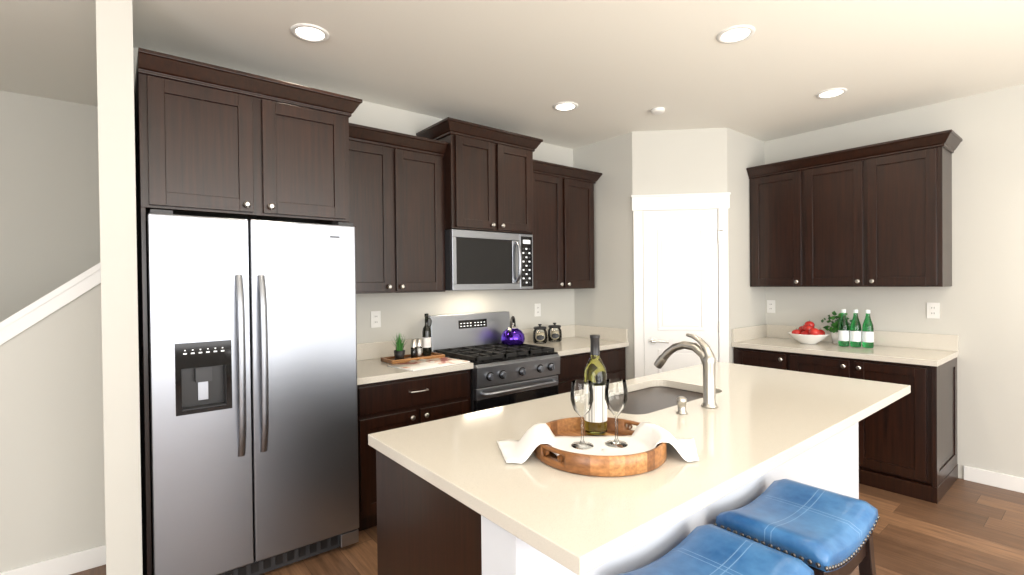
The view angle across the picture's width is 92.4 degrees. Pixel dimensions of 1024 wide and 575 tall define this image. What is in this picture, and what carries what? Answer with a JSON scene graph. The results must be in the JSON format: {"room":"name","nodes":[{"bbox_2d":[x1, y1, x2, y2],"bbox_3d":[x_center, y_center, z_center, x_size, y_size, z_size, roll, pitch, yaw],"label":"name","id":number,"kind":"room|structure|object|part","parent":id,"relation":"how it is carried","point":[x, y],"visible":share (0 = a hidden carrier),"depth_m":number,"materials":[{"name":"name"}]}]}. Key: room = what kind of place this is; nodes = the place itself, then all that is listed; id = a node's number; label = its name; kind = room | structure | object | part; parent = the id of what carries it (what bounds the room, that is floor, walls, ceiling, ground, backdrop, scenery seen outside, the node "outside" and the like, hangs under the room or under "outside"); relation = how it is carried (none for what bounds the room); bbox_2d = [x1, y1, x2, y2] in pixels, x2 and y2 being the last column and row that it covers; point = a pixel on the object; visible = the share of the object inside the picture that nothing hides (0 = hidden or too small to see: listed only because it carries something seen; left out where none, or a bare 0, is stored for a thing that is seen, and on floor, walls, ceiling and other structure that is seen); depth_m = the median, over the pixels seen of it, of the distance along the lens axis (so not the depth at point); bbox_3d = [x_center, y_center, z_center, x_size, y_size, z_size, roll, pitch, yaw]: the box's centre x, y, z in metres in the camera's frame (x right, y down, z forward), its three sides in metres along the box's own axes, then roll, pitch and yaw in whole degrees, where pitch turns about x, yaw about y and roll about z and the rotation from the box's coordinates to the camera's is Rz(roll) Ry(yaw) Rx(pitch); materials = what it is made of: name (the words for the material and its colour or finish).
{"room":"kitchen","nodes":[
{"label":"kitchen","id":0,"kind":"room"},
{"bbox_2d":[0,90,100,321],"bbox_3d":[-4.117,0.098,2.610,3.275,2.720,0.120,-1,1,-39],"label":"wall","id":1,"kind":"structure","parent":0,"point":[49,206],"depth_m":3.31,"materials":[{"name":"grey paint"}]},
{"bbox_2d":[96,0,142,574],"bbox_3d":[-1.863,0.076,2.331,0.120,2.720,0.667,-1,1,-39],"label":"wall","id":2,"kind":"structure","parent":0,"point":[118,244],"depth_m":2.07,"materials":[{"name":"grey paint"}]},
{"bbox_2d":[0,47,574,571],"bbox_3d":[-1.007,0.056,3.529,6.768,2.720,0.120,-1,1,-39],"label":"wall","id":3,"kind":"structure","parent":0,"point":[52,490],"depth_m":2.48,"materials":[{"name":"grey paint"}]},
{"bbox_2d":[0,262,100,344],"bbox_3d":[-2.911,0.683,1.990,1.955,1.618,0.160,-1,1,-39],"label":"trim","id":4,"kind":"structure","parent":3,"relation":"attached to","point":[17,323],"depth_m":2.41,"materials":[{"name":"white wood"}]},
{"bbox_2d":[0,545,105,574],"bbox_3d":[-2.784,1.399,2.007,1.754,0.100,0.014,-1,1,-39],"label":"baseboard","id":5,"kind":"structure","parent":3,"relation":"attached to","point":[76,562],"depth_m":2.45,"materials":[{"name":"white"}]},
{"bbox_2d":[371,311,380,327],"bbox_3d":[-0.965,0.226,3.480,0.072,0.116,0.008,-1,1,-39],"label":"electrical outlet","id":6,"kind":"object","parent":3,"relation":"attached to","point":[375,319],"visible":1,"depth_m":3.48,"materials":[{"name":"white plastic"}]},
{"bbox_2d":[445,229,532,290],"bbox_3d":[-0.229,-0.198,3.788,0.749,0.430,0.446,-1,1,-39],"label":"microwave","id":7,"kind":"object","parent":3,"relation":"attached to","point":[480,260],"visible":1,"depth_m":3.61,"materials":[{"name":"grey metal"}]},
{"bbox_3d":[0.050,-0.196,3.767,0.031,0.315,0.063,-1,1,-39],"label":"handle","id":8,"kind":"part","parent":7,"relation":"part of","materials":[{"name":"silver metal"}]},
{"bbox_2d":[534,303,540,316],"bbox_3d":[0.233,0.203,4.448,0.072,0.116,0.008,-1,1,-39],"label":"electrical outlet","id":9,"kind":"object","parent":3,"relation":"attached to","point":[537,309],"visible":1,"depth_m":4.45,"materials":[{"name":"white plastic"}]},
{"bbox_2d":[0,0,1023,148],"bbox_3d":[0.365,-1.334,0.805,8.018,0.080,8.560,-1,1,-39],"label":"ceiling","id":10,"kind":"structure","parent":0,"point":[612,68],"depth_m":2.76,"materials":[{"name":"white paint"}]},
{"bbox_2d":[290,23,328,42],"bbox_3d":[-1.026,-1.290,2.497,0.184,0.008,0.184,-1,1,-39],"label":"recessed light","id":11,"kind":"object","parent":10,"relation":"in","point":[309,32],"visible":1,"depth_m":2.49,"materials":[{"name":"white plastic"}]},
{"bbox_2d":[553,102,577,110],"bbox_3d":[0.390,-1.316,3.577,0.184,0.008,0.184,-1,1,-39],"label":"recessed light","id":12,"kind":"object","parent":10,"relation":"in","point":[564,106],"visible":1,"depth_m":3.57,"materials":[{"name":"white plastic"}]},
{"bbox_2d":[651,107,664,114],"bbox_3d":[1.089,-1.315,3.666,0.104,0.026,0.104,-1,1,-39],"label":"smoke detector","id":13,"kind":"object","parent":10,"relation":"attached to","point":[657,110],"visible":1,"depth_m":3.64,"materials":[{"name":"white plastic"}]},
{"bbox_2d":[716,25,754,43],"bbox_3d":[1.163,-1.315,2.556,0.184,0.008,0.184,-1,1,-39],"label":"recessed light","id":14,"kind":"object","parent":10,"relation":"in","point":[735,34],"visible":1,"depth_m":2.55,"materials":[{"name":"white plastic"}]},
{"bbox_2d":[816,88,846,98],"bbox_3d":[2.196,-1.333,3.378,0.184,0.008,0.184,-1,1,-39],"label":"recessed light","id":15,"kind":"object","parent":10,"relation":"in","point":[830,93],"visible":1,"depth_m":3.38,"materials":[{"name":"white plastic"}]},
{"bbox_2d":[70,478,1023,574],"bbox_3d":[0.395,1.456,0.831,8.018,0.060,8.560,-1,1,-39],"label":"floor","id":16,"kind":"structure","parent":0,"point":[963,527],"depth_m":2.71,"materials":[{"name":"brown wood"}]},
{"bbox_2d":[146,209,358,574],"bbox_3d":[-1.388,0.542,2.631,0.904,1.772,0.738,-1,1,-39],"label":"fridge","id":17,"kind":"object","parent":16,"relation":"on","point":[252,366],"visible":1,"depth_m":2.34,"materials":[{"name":"grey metal"}]},
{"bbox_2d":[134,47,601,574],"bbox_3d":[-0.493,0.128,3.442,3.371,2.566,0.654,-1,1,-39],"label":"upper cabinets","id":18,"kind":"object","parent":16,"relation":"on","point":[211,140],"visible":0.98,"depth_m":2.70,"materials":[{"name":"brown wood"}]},
{"bbox_2d":[357,338,473,530],"bbox_3d":[-0.754,0.901,3.225,0.795,1.029,0.663,-1,1,-39],"label":"base cabinet","id":19,"kind":"object","parent":16,"relation":"on","point":[389,398],"visible":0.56,"depth_m":2.95,"materials":[{"name":"brown wood"}]},
{"bbox_2d":[381,313,444,363],"bbox_3d":[-0.685,0.342,3.401,0.400,0.312,0.185,-1,1,-39],"label":"tray","id":20,"kind":"object","parent":19,"relation":"on","point":[400,356],"visible":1,"depth_m":3.40,"materials":[{"name":"brown wood"}]},
{"bbox_2d":[389,331,409,360],"bbox_3d":[-0.756,0.393,3.334,0.132,0.190,0.133,-1,1,-39],"label":"plant","id":21,"kind":"object","parent":20,"relation":"on","point":[399,354],"depth_m":3.31,"materials":[{"name":"green plant"}]},
{"bbox_2d":[388,357,469,370],"bbox_3d":[-0.536,0.490,3.196,0.280,0.016,0.450,0,1,44],"label":"magazine","id":22,"kind":"object","parent":19,"relation":"on","point":[416,365],"visible":0.96,"depth_m":3.15,"materials":[{"name":"paper"}]},
{"bbox_2d":[428,311,559,412],"bbox_3d":[-0.126,0.806,3.683,0.753,1.197,0.726,-1,1,-39],"label":"range","id":23,"kind":"object","parent":16,"relation":"on","point":[501,374],"visible":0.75,"depth_m":3.56,"materials":[{"name":"grey metal"}]},
{"bbox_2d":[501,316,524,344],"bbox_3d":[0.000,0.341,3.937,0.220,0.225,0.208,-1,1,-39],"label":"kettle","id":24,"kind":"object","parent":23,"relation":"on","point":[512,334],"visible":1,"depth_m":3.88,"materials":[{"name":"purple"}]},
{"bbox_3d":[0.051,0.576,3.459,0.753,0.153,0.060,-1,1,-39],"label":"panel","id":25,"kind":"part","parent":23,"relation":"part of","materials":[{"name":"silver metal"}]},
{"bbox_3d":[0.049,0.928,3.470,0.745,0.530,0.040,-1,1,-39],"label":"door","id":26,"kind":"part","parent":23,"relation":"part of","materials":[{"name":"black glass"}]},
{"bbox_3d":[0.080,0.697,3.426,0.677,0.023,0.070,-1,1,-39],"label":"handle","id":27,"kind":"part","parent":23,"relation":"part of","materials":[{"name":"silver metal"}]},
{"bbox_2d":[520,325,628,393],"bbox_3d":[0.483,0.878,4.225,0.868,1.029,0.663,-1,1,-39],"label":"base cabinet","id":28,"kind":"object","parent":16,"relation":"on","point":[572,347],"visible":0.27,"depth_m":4.16,"materials":[{"name":"brown wood"}]},
{"bbox_2d":[533,324,551,343],"bbox_3d":[0.241,0.397,4.236,0.127,0.166,0.127,-1,1,-45],"label":"canister","id":29,"kind":"object","parent":28,"relation":"on","point":[541,337],"depth_m":4.21,"materials":[{"name":"black ceramic"}]},
{"bbox_2d":[552,323,561,341],"bbox_3d":[0.380,0.394,4.360,0.127,0.166,0.127,-1,1,-45],"label":"canister","id":30,"kind":"object","parent":28,"relation":"on","point":[556,335],"depth_m":4.31,"materials":[{"name":"black ceramic"}]},
{"bbox_2d":[520,325,628,356],"bbox_3d":[0.472,0.440,4.229,0.868,0.152,0.644,-1,1,-39],"label":"countertop","id":31,"kind":"structure","parent":28,"relation":"on","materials":[{"name":"white stone"}]},
{"bbox_2d":[376,425,858,574],"bbox_3d":[0.665,0.972,2.164,2.328,0.876,0.804,-1,1,-39],"label":"kitchen island","id":32,"kind":"object","parent":16,"relation":"on","point":[421,531],"depth_m":1.50,"materials":[{"name":"white wood"}]},
{"bbox_2d":[368,362,910,574],"bbox_3d":[0.727,0.515,2.064,2.350,0.037,1.007,-1,1,-39],"label":"island countertop","id":33,"kind":"structure","parent":32,"relation":"on","point":[767,419],"depth_m":1.49,"materials":[{"name":"beige stone"}]},
{"bbox_2d":[534,417,666,476],"bbox_3d":[0.266,0.478,1.511,0.400,0.055,0.400,-1,1,-39],"label":"tray","id":34,"kind":"object","parent":33,"relation":"on","point":[612,466],"visible":0.65,"depth_m":1.35,"materials":[{"name":"brown wood"}]},
{"bbox_2d":[570,380,593,448],"bbox_3d":[0.216,0.389,1.515,0.071,0.198,0.071,-1,1,-39],"label":"glass","id":35,"kind":"object","parent":34,"relation":"on","point":[573,402],"visible":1,"depth_m":1.53,"materials":[{"name":"clear glass"}]},
{"bbox_2d":[584,355,606,434],"bbox_3d":[0.279,0.323,1.643,0.075,0.326,0.075,-1,1,-39],"label":"bottle","id":36,"kind":"object","parent":34,"relation":"on","point":[595,372],"visible":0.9,"depth_m":1.61,"materials":[{"name":"green glass"}]},
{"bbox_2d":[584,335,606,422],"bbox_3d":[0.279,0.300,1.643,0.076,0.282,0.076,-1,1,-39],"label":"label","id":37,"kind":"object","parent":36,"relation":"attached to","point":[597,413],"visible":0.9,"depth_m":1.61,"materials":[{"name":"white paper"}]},
{"bbox_2d":[496,422,698,463],"bbox_3d":[0.272,0.473,1.510,0.648,0.060,0.204,-1,1,0],"label":"napkin","id":38,"kind":"object","parent":34,"relation":"on","point":[645,436],"visible":0.83,"depth_m":1.51,"materials":[{"name":"white fabric"}]},
{"bbox_2d":[605,379,627,447],"bbox_3d":[0.324,0.388,1.525,0.071,0.198,0.071,-1,1,-39],"label":"glass","id":39,"kind":"object","parent":34,"relation":"on","point":[621,444],"visible":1,"depth_m":1.53,"materials":[{"name":"clear glass"}]},
{"bbox_2d":[607,381,695,416],"bbox_3d":[0.639,0.627,2.278,0.760,0.214,0.445,-1,1,-39],"label":"sink","id":40,"kind":"object","parent":33,"relation":"in","point":[645,398],"depth_m":2.38,"materials":[{"name":"silver metal"}]},
{"bbox_2d":[654,333,723,408],"bbox_3d":[0.747,0.346,2.132,0.066,0.298,0.299,-1,1,-39],"label":"faucet","id":41,"kind":"object","parent":33,"relation":"on","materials":[{"name":"silver metal"}]},
{"bbox_2d":[618,524,813,574],"bbox_3d":[0.521,1.072,1.273,0.478,0.696,0.364,-1,1,-39],"label":"stool","id":42,"kind":"object","parent":16,"relation":"on","point":[709,549],"visible":1,"depth_m":1.33,"materials":[{"name":"blue leather"}]},
{"bbox_2d":[714,479,879,574],"bbox_3d":[0.941,1.065,1.613,0.478,0.696,0.364,-1,1,-39],"label":"stool","id":43,"kind":"object","parent":16,"relation":"on","point":[818,531],"visible":0.88,"depth_m":1.55,"materials":[{"name":"blue leather"}]},
{"bbox_2d":[731,324,958,503],"bbox_3d":[2.528,0.860,3.838,0.655,1.029,1.342,-1,1,-39],"label":"base cabinet","id":44,"kind":"object","parent":16,"relation":"on","point":[907,444],"visible":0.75,"depth_m":3.38,"materials":[{"name":"brown wood"}]},
{"bbox_2d":[787,320,829,343],"bbox_3d":[2.431,0.361,4.032,0.300,0.194,0.300,-1,1,-39],"label":"fruit bowl","id":45,"kind":"object","parent":44,"relation":"on","point":[807,332],"visible":1,"depth_m":3.96,"materials":[{"name":"white ceramic"}]},
{"bbox_2d":[821,311,851,343],"bbox_3d":[2.641,0.323,3.983,0.216,0.267,0.280,-1,1,-39],"label":"potted plant","id":46,"kind":"object","parent":44,"relation":"on","point":[834,332],"visible":0.48,"depth_m":4.00,"materials":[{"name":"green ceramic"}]},
{"bbox_2d":[731,324,958,366],"bbox_3d":[2.528,0.422,3.838,0.644,0.152,1.342,-1,1,-39],"label":"countertop","id":47,"kind":"structure","parent":44,"relation":"on","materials":[{"name":"white stone"}]},
{"bbox_2d":[838,309,873,347],"bbox_3d":[2.646,0.314,3.781,0.226,0.290,0.073,0,1,40],"label":"water bottles","id":48,"kind":"object","parent":44,"relation":"on","point":[865,335],"visible":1,"depth_m":3.76,"materials":[{"name":"green glass"}]},
{"bbox_2d":[573,132,633,379],"bbox_3d":[0.861,0.026,4.514,0.100,2.720,0.696,-1,1,-39],"label":"wall","id":49,"kind":"structure","parent":0,"point":[607,301],"depth_m":4.38,"materials":[{"name":"grey paint"}]},
{"bbox_2d":[632,128,726,361],"bbox_3d":[1.433,0.023,4.220,0.779,2.720,0.100,-1,1,6],"label":"wall","id":50,"kind":"structure","parent":0,"point":[684,161],"depth_m":4.16,"materials":[{"name":"grey paint"}]},
{"bbox_2d":[631,192,730,377],"bbox_3d":[1.429,0.297,4.154,0.811,2.172,0.036,-1,1,6],"label":"door frame","id":51,"kind":"structure","parent":50,"relation":"attached to","point":[641,204],"depth_m":4.14,"materials":[{"name":"white wood"}]},
{"bbox_2d":[643,210,722,375],"bbox_3d":[1.444,0.362,4.135,0.643,2.020,0.067,-1,1,6],"label":"pantry door","id":52,"kind":"structure","parent":50,"relation":"in","point":[680,267],"depth_m":4.15,"materials":[{"name":"white wood"}]},
{"bbox_2d":[727,128,765,363],"bbox_3d":[2.053,0.015,4.385,0.692,2.720,0.100,-1,1,-39],"label":"wall","id":53,"kind":"structure","parent":0,"point":[746,300],"depth_m":4.26,"materials":[{"name":"grey paint"}]},
{"bbox_2d":[764,84,1023,478],"bbox_3d":[3.878,0.010,2.772,0.120,2.720,7.200,-1,1,-39],"label":"wall","id":54,"kind":"structure","parent":0,"point":[980,300],"depth_m":3.45,"materials":[{"name":"grey paint"}]},
{"bbox_2d":[748,165,789,286],"bbox_3d":[2.383,-0.498,4.252,0.323,0.980,0.513,-1,1,-39],"label":"upper cabinet","id":55,"kind":"object","parent":54,"relation":"attached to","point":[770,190],"depth_m":4.21,"materials":[{"name":"brown wood"}]},
{"bbox_2d":[767,300,774,312],"bbox_3d":[2.384,0.175,4.521,0.008,0.116,0.072,-1,1,-39],"label":"electrical outlet","id":56,"kind":"object","parent":54,"relation":"attached to","point":[770,306],"visible":1,"depth_m":4.52,"materials":[{"name":"white plastic"}]},
{"bbox_2d":[790,141,953,286],"bbox_3d":[2.748,-0.497,3.801,0.323,0.980,0.939,-1,1,-39],"label":"upper cabinet","id":57,"kind":"object","parent":54,"relation":"attached to","point":[876,215],"depth_m":3.63,"materials":[{"name":"brown wood"}]},
{"bbox_2d":[927,303,939,318],"bbox_3d":[3.108,0.170,3.625,0.008,0.116,0.072,-1,1,-39],"label":"electrical outlet","id":58,"kind":"object","parent":54,"relation":"attached to","point":[933,310],"visible":1,"depth_m":3.62,"materials":[{"name":"white plastic"}]},
{"bbox_2d":[963,466,1023,492],"bbox_3d":[4.600,1.321,1.801,0.014,0.100,4.382,-1,1,-39],"label":"baseboard","id":59,"kind":"structure","parent":54,"relation":"attached to","point":[998,480],"depth_m":3.38,"materials":[{"name":"white wood"}]}
]}

